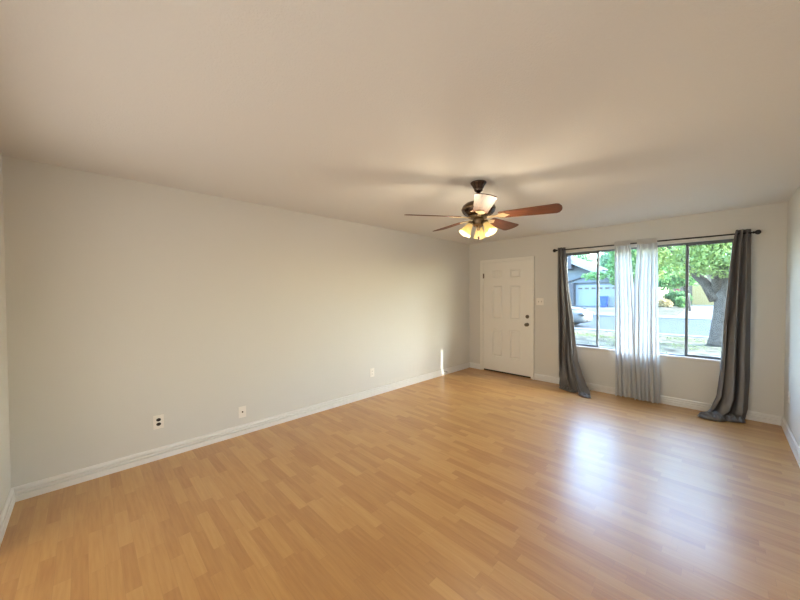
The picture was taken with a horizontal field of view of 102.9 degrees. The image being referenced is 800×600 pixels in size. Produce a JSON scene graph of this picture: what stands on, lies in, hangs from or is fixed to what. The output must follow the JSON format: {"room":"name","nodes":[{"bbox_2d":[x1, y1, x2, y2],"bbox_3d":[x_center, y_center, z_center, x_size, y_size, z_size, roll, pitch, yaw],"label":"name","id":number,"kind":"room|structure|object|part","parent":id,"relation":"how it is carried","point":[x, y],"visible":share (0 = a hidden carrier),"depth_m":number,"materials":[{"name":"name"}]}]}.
{"room":"empty living room","nodes":[
{"label":"empty living room","id":0,"kind":"room"},
{"bbox_2d":[0,153,10,514],"bbox_3d":[-1.401,0.236,0.755,0.150,2.440,4.015,-1,2,-45],"label":"wall","id":1,"kind":"structure","parent":0,"point":[5,471],"depth_m":2.14,"materials":[{"name":"white paint"}]},
{"bbox_2d":[0,489,14,545],"bbox_3d":[-2.497,1.386,2.010,0.019,0.103,0.688,-1,2,-45],"label":"baseboard","id":2,"kind":"structure","parent":1,"relation":"attached to","point":[5,515],"depth_m":2.04,"materials":[{"name":"white paint"}]},
{"bbox_2d":[2,155,468,487],"bbox_3d":[-0.743,0.165,4.334,6.119,2.440,0.150,-1,2,-45],"label":"wall","id":3,"kind":"structure","parent":0,"point":[129,302],"depth_m":2.97,"materials":[{"name":"white paint"}]},
{"bbox_2d":[153,414,163,429],"bbox_3d":[-2.152,1.087,2.841,0.078,0.122,0.009,-1,2,-45],"label":"wall outlet","id":4,"kind":"object","parent":3,"relation":"attached to","point":[158,420],"visible":1,"depth_m":2.84,"materials":[{"name":"white plastic"}]},
{"bbox_2d":[11,362,469,501],"bbox_3d":[-0.678,1.334,4.295,5.819,0.103,0.019,-1,2,-45],"label":"baseboard","id":5,"kind":"structure","parent":3,"relation":"attached to","point":[22,492],"depth_m":3.01,"materials":[{"name":"white paint"}]},
{"bbox_2d":[239,405,245,417],"bbox_3d":[-1.648,1.172,3.336,0.074,0.118,0.016,-1,2,-45],"label":"cable plate","id":6,"kind":"object","parent":3,"relation":"attached to","point":[242,410],"visible":1,"depth_m":3.34,"materials":[{"name":"white plastic"}]},
{"bbox_2d":[370,368,373,376],"bbox_3d":[-0.399,1.042,4.574,0.078,0.122,0.009,-1,2,-45],"label":"wall outlet","id":7,"kind":"object","parent":3,"relation":"attached to","point":[371,369],"visible":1,"depth_m":4.57,"materials":[{"name":"white plastic"}]},
{"bbox_2d":[0,0,799,243],"bbox_3d":[0.716,-1.093,2.829,6.119,0.120,4.315,-1,2,-45],"label":"ceiling","id":8,"kind":"structure","parent":0,"point":[376,113],"depth_m":1.60,"materials":[{"name":"white paint"}]},
{"bbox_2d":[404,180,562,239],"bbox_3d":[0.727,-0.778,2.841,1.218,0.511,1.269,-1,2,-45],"label":"ceiling fan","id":9,"kind":"object","parent":8,"relation":"hanging from","point":[482,208],"visible":1,"depth_m":2.72,"materials":[{"name":"brown wood"}]},
{"bbox_3d":[0.278,-0.726,2.743,0.485,0.006,0.160,0,14,-9],"label":"blade","id":10,"kind":"part","parent":9,"relation":"part of","materials":[{"name":"brown wood"}]},
{"bbox_3d":[0.503,-0.735,3.179,0.160,0.006,0.485,-15,8,-26],"label":"blade","id":11,"kind":"part","parent":9,"relation":"part of","materials":[{"name":"brown wood"}]},
{"bbox_3d":[0.571,-0.612,2.792,0.118,0.133,0.109,-1,2,-45],"label":"lamp shade","id":12,"kind":"part","parent":9,"relation":"part of","materials":[{"name":"orange glass"}]},
{"bbox_3d":[0.727,-0.615,2.921,0.122,0.133,0.111,-1,2,-45],"label":"lamp shade","id":13,"kind":"part","parent":9,"relation":"part of","materials":[{"name":"orange glass"}]},
{"bbox_3d":[0.623,-0.721,2.394,0.160,0.006,0.485,13,3,9],"label":"blade","id":14,"kind":"part","parent":9,"relation":"part of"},
{"bbox_3d":[0.773,-0.611,2.719,0.109,0.133,0.118,0,1,-6],"label":"lamp shade","id":15,"kind":"part","parent":9,"relation":"part of","materials":[{"name":"orange glass"}]},
{"bbox_3d":[0.988,-0.735,3.099,0.485,0.006,0.160,-1,-11,-45],"label":"blade","id":16,"kind":"part","parent":9,"relation":"part of","materials":[{"name":"brown wood"}]},
{"bbox_3d":[1.062,-0.727,2.614,0.485,0.006,0.160,0,-12,27],"label":"blade","id":17,"kind":"part","parent":9,"relation":"part of","materials":[{"name":"brown wood"}]},
{"bbox_2d":[0,368,799,599],"bbox_3d":[0.727,1.466,2.877,6.119,0.120,4.315,-1,2,-45],"label":"floor","id":18,"kind":"structure","parent":0,"point":[468,483],"depth_m":2.14,"materials":[{"name":"brown laminate"}]},
{"bbox_2d":[469,202,787,416],"bbox_3d":[2.829,0.138,4.937,0.110,2.440,4.015,-1,2,-45],"label":"wall","id":19,"kind":"structure","parent":0,"point":[688,379],"depth_m":4.06,"materials":[{"name":"white paint"}]},
{"bbox_2d":[480,256,533,378],"bbox_3d":[1.949,0.297,5.811,0.219,2.097,1.031,-1,2,-45],"label":"door","id":20,"kind":"structure","parent":19,"relation":"in","point":[506,284],"depth_m":5.76,"materials":[{"name":"white paint"}]},
{"bbox_2d":[536,298,543,304],"bbox_3d":[2.342,0.025,5.335,0.021,0.120,0.122,-1,2,-45],"label":"light switch","id":21,"kind":"object","parent":19,"relation":"attached to","point":[539,301],"visible":1,"depth_m":5.34,"materials":[{"name":"white plastic"}]},
{"bbox_2d":[470,362,781,425],"bbox_3d":[2.789,1.307,4.914,0.019,0.103,3.991,-1,2,-45],"label":"baseboard","id":22,"kind":"structure","parent":19,"relation":"attached to","point":[751,415],"depth_m":4.09,"materials":[{"name":"white paint"}]},
{"bbox_2d":[566,239,732,361],"bbox_3d":[3.307,0.004,4.440,0.118,1.477,1.900,-1,2,-45],"label":"window","id":23,"kind":"structure","parent":19,"relation":"in","point":[686,355],"depth_m":4.10,"materials":[{"name":"silver metal"}]},
{"bbox_3d":[2.820,-0.011,4.948,0.025,1.427,0.457,-1,2,-45],"label":"sash","id":24,"kind":"part","parent":23,"relation":"part of","materials":[{"name":"clear glass"}]},
{"bbox_3d":[3.285,0.731,4.429,0.048,0.023,1.900,-1,2,-45],"label":"sill","id":25,"kind":"part","parent":23,"relation":"part of","materials":[{"name":"white paint"}]},
{"bbox_3d":[3.819,0.004,3.938,0.025,1.427,0.429,-1,2,-45],"label":"sash","id":26,"kind":"part","parent":23,"relation":"part of","materials":[{"name":"clear glass"}]},
{"bbox_2d":[553,230,760,251],"bbox_3d":[3.246,-0.765,4.334,0.117,0.075,2.210,-1,2,-45],"label":"curtain rod","id":27,"kind":"object","parent":19,"relation":"attached to","point":[756,231],"visible":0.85,"depth_m":3.97,"materials":[{"name":"black metal"}]},
{"bbox_2d":[557,247,590,397],"bbox_3d":[2.601,0.270,4.732,0.239,2.175,0.684,-1,1,-15],"label":"curtain","id":28,"kind":"object","parent":27,"relation":"hanging from","point":[571,379],"visible":1,"depth_m":4.94,"materials":[{"name":"grey fabric"}]},
{"bbox_2d":[614,240,635,397],"bbox_3d":[3.139,0.262,4.417,0.297,2.168,0.085,1,1,40],"label":"sheer curtain","id":29,"kind":"object","parent":27,"relation":"hanging from","point":[624,287],"visible":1,"depth_m":4.43,"materials":[{"name":"white fabric"}]},
{"bbox_2d":[634,238,659,402],"bbox_3d":[3.285,0.265,4.241,0.103,2.168,0.296,-1,2,-45],"label":"sheer curtain","id":30,"kind":"object","parent":27,"relation":"hanging from","point":[646,321],"visible":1,"depth_m":4.25,"materials":[{"name":"white fabric"}]},
{"bbox_2d":[697,229,750,422],"bbox_3d":[3.738,0.285,3.652,0.501,2.175,0.220,0,1,6],"label":"curtain","id":31,"kind":"object","parent":27,"relation":"hanging from","point":[730,404],"visible":1,"depth_m":3.65,"materials":[{"name":"grey fabric"}]},
{"bbox_2d":[784,186,799,447],"bbox_3d":[2.186,0.208,1.373,6.119,2.440,0.150,-1,2,-45],"label":"wall","id":32,"kind":"structure","parent":0,"point":[792,323],"depth_m":3.10,"materials":[{"name":"white paint"}]},
{"bbox_2d":[781,416,799,466],"bbox_3d":[2.131,1.375,1.455,5.819,0.103,0.019,-1,2,-45],"label":"baseboard","id":33,"kind":"structure","parent":32,"relation":"attached to","point":[793,444],"depth_m":3.01,"materials":[{"name":"white paint"}]},
{"label":"outside","id":34,"kind":"structure","parent":0,"visible":0},
{"bbox_2d":[574,329,721,356],"bbox_3d":[5.062,1.553,9.989,10.021,0.300,120.000,-1,2,-45],"label":"ground","id":35,"kind":"structure","parent":34,"point":[714,352],"depth_m":10.14,"materials":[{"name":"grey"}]},
{"bbox_2d":[632,242,731,346],"bbox_3d":[9.395,-1.387,9.786,3.476,5.693,6.601,-1,1,-30],"label":"tree","id":36,"kind":"object","parent":35,"relation":"on","point":[715,290],"visible":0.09,"depth_m":9.42,"materials":[{"name":"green plant"}]},
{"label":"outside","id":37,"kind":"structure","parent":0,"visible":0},
{"bbox_2d":[658,305,691,315],"bbox_3d":[8.356,0.505,54.444,30.800,0.690,61.400,-1,2,-45],"label":"ground","id":38,"kind":"structure","parent":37,"point":[671,311],"depth_m":24.89,"materials":[{"name":"grey concrete"}]},
{"bbox_2d":[574,254,595,263],"bbox_3d":[29.171,-4.771,55.395,8.360,9.917,8.219,0,1,9],"label":"tree","id":39,"kind":"object","parent":38,"relation":"on","point":[585,257],"visible":0.04,"depth_m":52.71,"materials":[{"name":"green plant"}]},
{"bbox_2d":[568,255,658,306],"bbox_3d":[19.413,-2.265,36.154,9.300,5.680,14.900,-1,2,-45],"label":"house","id":40,"kind":"structure","parent":38,"relation":"on","point":[582,292],"depth_m":31.81,"materials":[{"name":"grey paint"}]},
{"bbox_2d":[658,298,672,306],"bbox_3d":[23.639,0.326,28.818,1.283,1.071,1.714,-1,2,-45],"label":"shrub","id":41,"kind":"object","parent":38,"relation":"on","point":[663,302],"visible":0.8,"depth_m":28.38,"materials":[{"name":"yellow plant"}]},
{"bbox_2d":[661,290,692,305],"bbox_3d":[26.058,-0.079,29.965,1.532,1.796,2.389,-1,2,-45],"label":"shrub","id":42,"kind":"object","parent":38,"relation":"on","point":[672,295],"visible":0.46,"depth_m":29.82,"materials":[{"name":"green plant"}]},
{"bbox_2d":[675,296,684,307],"bbox_3d":[23.977,0.202,27.103,0.776,1.103,0.997,-1,1,-17],"label":"shrub","id":43,"kind":"object","parent":38,"relation":"on","point":[680,301],"visible":0.94,"depth_m":27.04,"materials":[{"name":"green plant"}]},
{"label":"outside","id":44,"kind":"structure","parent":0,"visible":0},
{"bbox_2d":[574,316,711,335],"bbox_3d":[12.535,1.370,17.377,11.000,0.320,120.000,-1,2,-45],"label":"road","id":45,"kind":"structure","parent":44,"point":[668,326],"depth_m":16.08,"materials":[{"name":"grey asphalt"}]},
{"bbox_2d":[572,307,593,324],"bbox_3d":[7.595,0.541,17.020,1.860,1.515,4.545,-1,2,-45],"label":"car","id":46,"kind":"object","parent":45,"relation":"on","point":[580,315],"visible":0.27,"depth_m":15.16,"materials":[{"name":"grey paint"}]},
{"bbox_2d":[574,327,708,337],"bbox_3d":[8.766,1.450,13.651,0.440,0.335,120.000,-1,2,-45],"label":"curb","id":47,"kind":"object","parent":45,"relation":"on","point":[680,335],"visible":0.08,"depth_m":12.06,"materials":[{"name":"concrete"}]},
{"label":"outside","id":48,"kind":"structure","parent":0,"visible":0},
{"bbox_2d":[572,305,713,319],"bbox_3d":[28.141,0.834,32.804,33.100,0.670,120.000,-1,2,-45],"label":"sidewalk","id":49,"kind":"structure","parent":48,"point":[698,312],"depth_m":23.75,"materials":[{"name":"concrete"}]},
{"bbox_2d":[592,252,611,268],"bbox_3d":[31.069,-4.180,43.477,8.083,9.167,8.006,0,1,4],"label":"tree","id":50,"kind":"object","parent":49,"relation":"on","point":[604,258],"visible":0.08,"depth_m":43.82,"materials":[{"name":"green plant"}]},
{"bbox_2d":[599,296,608,306],"bbox_3d":[19.294,0.139,30.135,0.748,1.030,0.660,-1,2,-45],"label":"recycling bin","id":51,"kind":"object","parent":49,"relation":"on","point":[603,299],"visible":0.99,"depth_m":29.94,"materials":[{"name":"blue plastic"}]},
{"bbox_2d":[581,246,684,285],"bbox_3d":[16.559,-1.968,23.015,6.235,6.247,2.927,1,1,42],"label":"tree","id":52,"kind":"object","parent":49,"relation":"on","point":[611,267],"visible":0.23,"depth_m":23.11,"materials":[{"name":"green plant"}]},
{"bbox_2d":[669,270,713,304],"bbox_3d":[35.669,-1.694,34.306,9.000,4.500,10.800,-1,2,-45],"label":"house","id":53,"kind":"structure","parent":49,"relation":"on","point":[699,297],"depth_m":33.25,"materials":[{"name":"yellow paint"}]},
{"bbox_2d":[658,251,726,310],"bbox_3d":[21.765,-2.154,25.042,3.192,6.004,5.833,-1,2,-45],"label":"tree","id":54,"kind":"object","parent":49,"relation":"on","point":[676,282],"visible":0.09,"depth_m":24.63,"materials":[{"name":"green plant"}]}
]}

